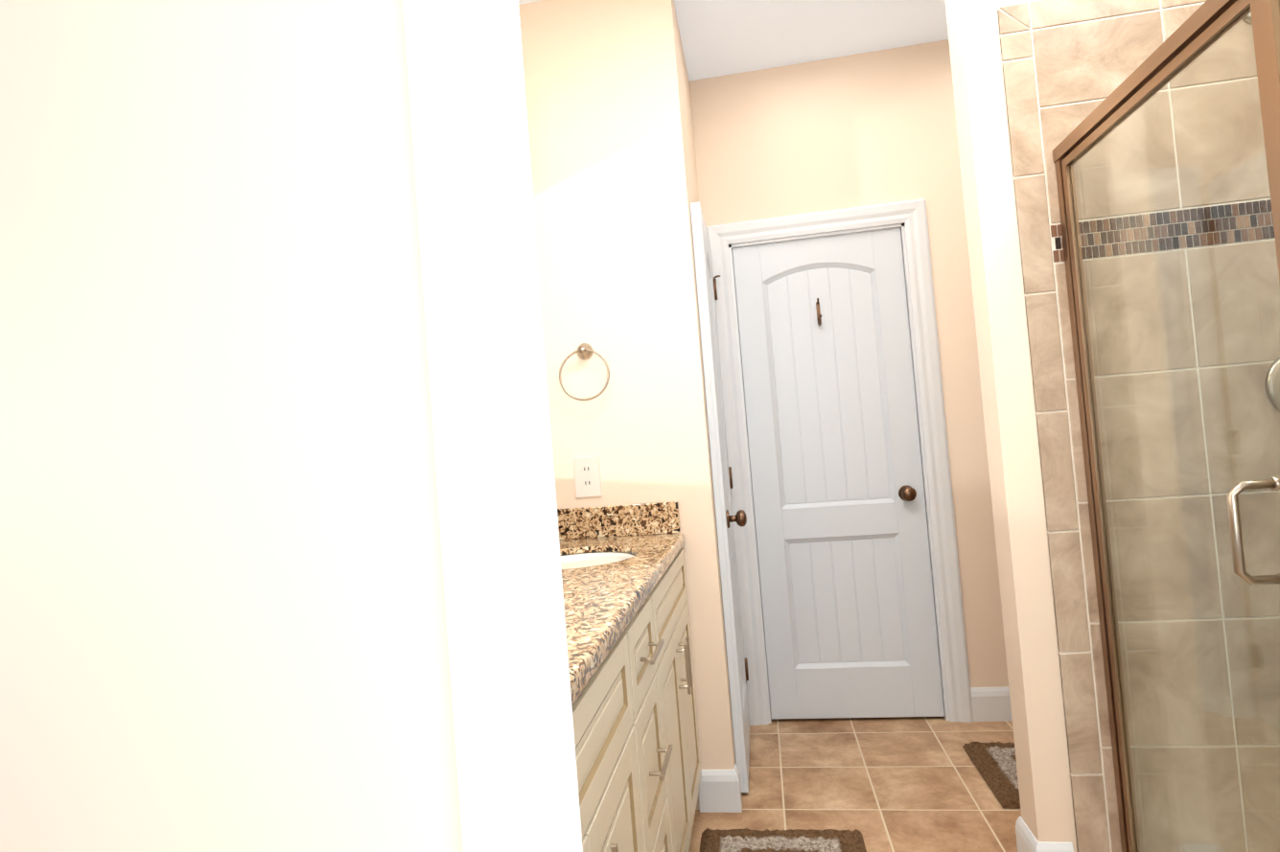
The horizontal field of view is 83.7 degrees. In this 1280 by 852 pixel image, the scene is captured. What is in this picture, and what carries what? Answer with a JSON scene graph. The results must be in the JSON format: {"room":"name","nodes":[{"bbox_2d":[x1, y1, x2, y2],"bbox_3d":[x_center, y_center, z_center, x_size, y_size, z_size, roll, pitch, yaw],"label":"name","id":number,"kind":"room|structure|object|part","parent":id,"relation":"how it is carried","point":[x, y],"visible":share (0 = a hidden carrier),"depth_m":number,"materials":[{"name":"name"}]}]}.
{"room":"bathroom","nodes":[
{"label":"bathroom","id":0,"kind":"room"},
{"bbox_2d":[0,0,1077,851],"bbox_3d":[0.543,-0.216,0.382,2.887,2.787,0.140,-5,-2,9],"label":"wall","id":1,"kind":"structure","parent":0,"point":[222,616],"depth_m":0.41,"materials":[{"name":"beige paint"}]},
{"bbox_2d":[402,0,582,851],"bbox_3d":[0.344,0.124,0.409,1.042,2.142,0.180,-5,-2,9],"label":"door frame","id":2,"kind":"structure","parent":1,"relation":"attached to","point":[516,757],"depth_m":0.43,"materials":[{"name":"white wood"}]},
{"bbox_2d":[558,343,609,400],"bbox_3d":[-0.186,-0.184,2.417,0.176,0.200,0.047,-5,-2,9],"label":"towel ring","id":3,"kind":"object","parent":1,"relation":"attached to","point":[585,351],"visible":0.98,"depth_m":2.40,"materials":[{"name":"silver metal"}]},
{"bbox_2d":[573,456,602,497],"bbox_3d":[-0.179,0.172,2.431,0.088,0.136,0.007,-5,-2,9],"label":"outlet","id":4,"kind":"object","parent":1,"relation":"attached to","point":[587,476],"visible":1,"depth_m":2.43,"materials":[{"name":"white plastic"}]},
{"bbox_2d":[557,501,679,539],"bbox_3d":[-0.132,0.324,2.414,0.532,0.105,0.020,-5,-2,9],"label":"backsplash","id":5,"kind":"structure","parent":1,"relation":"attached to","point":[640,519],"depth_m":2.39,"materials":[{"name":"brown stone"}]},
{"bbox_2d":[690,201,750,792],"bbox_3d":[0.351,0.235,2.728,0.104,2.030,0.571,-5,-2,9],"label":"door","id":6,"kind":"structure","parent":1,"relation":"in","point":[726,519],"depth_m":2.47,"materials":[{"name":"white wood"}]},
{"bbox_3d":[0.389,0.210,2.988,0.032,1.704,0.046,-5,-2,9],"label":"side door hinge","id":7,"kind":"part","parent":6,"relation":"part of","materials":[{"name":"white wood"}]},
{"bbox_2d":[732,227,944,720],"bbox_3d":[0.819,0.206,2.990,0.698,2.030,0.104,-5,-2,9],"label":"door","id":8,"kind":"structure","parent":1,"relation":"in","point":[843,544],"depth_m":3.01,"materials":[{"name":"white wood"}]},
{"bbox_2d":[706,198,973,725],"bbox_3d":[0.825,0.166,3.046,0.902,2.137,0.140,-5,-2,9],"label":"door frame","id":9,"kind":"structure","parent":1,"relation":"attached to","point":[909,218],"depth_m":2.96,"materials":[{"name":"white wood"}]},
{"bbox_2d":[698,686,1073,851],"bbox_3d":[1.251,1.117,2.333,2.102,0.132,1.138,-5,-2,9],"label":"baseboard","id":10,"kind":"structure","parent":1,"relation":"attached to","point":[719,791],"depth_m":2.34,"materials":[{"name":"white wood"}]},
{"bbox_2d":[997,0,1279,851],"bbox_3d":[1.447,-0.010,1.028,1.110,2.271,1.435,-5,-2,9],"label":"tile grout","id":11,"kind":"structure","parent":1,"relation":"attached to","point":[1053,245],"depth_m":1.79,"materials":[{"name":"white"}]},
{"bbox_2d":[997,0,1279,851],"bbox_3d":[1.548,0.000,1.732,1.080,2.267,0.013,-5,-2,9],"label":"shower wall tile","id":12,"kind":"structure","parent":11,"relation":"attached to","point":[1093,59],"depth_m":1.75,"materials":[{"name":"beige tile"}]},
{"bbox_2d":[1242,12,1252,23],"bbox_3d":[1.492,-0.964,1.640,0.156,0.170,0.227,-5,-2,9],"label":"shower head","id":13,"kind":"object","parent":12,"relation":"attached to","point":[1247,20],"depth_m":1.75},
{"bbox_2d":[1265,356,1279,411],"bbox_3d":[1.617,-0.103,1.683,0.211,0.172,0.073,-5,-2,9],"label":"shower valve","id":14,"kind":"object","parent":12,"relation":"attached to","point":[1277,385],"depth_m":1.73,"materials":[{"name":"silver metal"}]},
{"bbox_2d":[1050,199,1274,262],"bbox_3d":[1.445,-0.518,1.042,1.034,0.094,1.424,-5,-2,9],"label":"mosaic","id":15,"kind":"object","parent":11,"relation":"attached to","point":[1058,243],"visible":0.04,"depth_m":1.77},
{"bbox_2d":[518,0,948,80],"bbox_3d":[0.647,-1.633,1.746,2.887,0.100,2.820,-5,-2,9],"label":"ceiling","id":16,"kind":"structure","parent":0,"point":[721,37],"depth_m":2.80,"materials":[{"name":"white paint"}]},
{"bbox_2d":[688,717,1021,851],"bbox_3d":[0.718,1.208,0.720,2.887,0.060,4.770,-5,-2,9],"label":"floor","id":17,"kind":"structure","parent":0,"point":[905,784],"depth_m":2.43,"materials":[{"name":"tile"}]},
{"bbox_2d":[571,539,701,851],"bbox_3d":[-0.226,0.838,1.517,0.592,0.874,1.804,-5,-2,9],"label":"bathroom vanity","id":18,"kind":"object","parent":17,"relation":"on","point":[639,770],"depth_m":1.44,"materials":[{"name":"wood"}]},
{"bbox_2d":[558,532,684,704],"bbox_3d":[-0.276,0.383,1.532,0.565,0.040,1.804,-5,-2,9],"label":"countertop","id":19,"kind":"structure","parent":18,"relation":"on","point":[599,600],"depth_m":1.52,"materials":[{"name":"beige stone"}]},
{"bbox_2d":[560,551,629,566],"bbox_3d":[-0.172,0.464,2.014,0.357,0.149,0.395,-5,-2,9],"label":"sink","id":20,"kind":"object","parent":19,"relation":"in","point":[586,558],"depth_m":2.19,"materials":[{"name":"white ceramic"}]},
{"bbox_2d":[698,828,866,851],"bbox_3d":[0.366,1.220,1.804,0.480,0.029,0.755,-5,-2,9],"label":"bath rug","id":21,"kind":"object","parent":17,"relation":"on","point":[746,840],"visible":1,"depth_m":2.10,"materials":[{"name":"brown fabric"}]},
{"bbox_2d":[962,742,1020,808],"bbox_3d":[1.448,1.152,2.395,0.580,0.029,0.450,-5,-2,9],"label":"area rug","id":22,"kind":"object","parent":17,"relation":"on","point":[994,764],"visible":0.17,"depth_m":2.44,"materials":[{"name":"brown fabric"}]},
{"bbox_3d":[1.567,1.081,0.989,1.021,0.076,1.420,-5,-2,9],"label":"pan","id":23,"kind":"object","parent":17,"relation":"on","visible":0},
{"bbox_2d":[1052,0,1279,851],"bbox_3d":[1.024,0.183,1.093,0.159,1.804,1.418,-5,-2,9],"label":"glass shower enclosure","id":24,"kind":"object","parent":23,"relation":"on","point":[1203,27],"visible":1,"depth_m":1.43,"materials":[{"name":"clear glass"}]}
]}

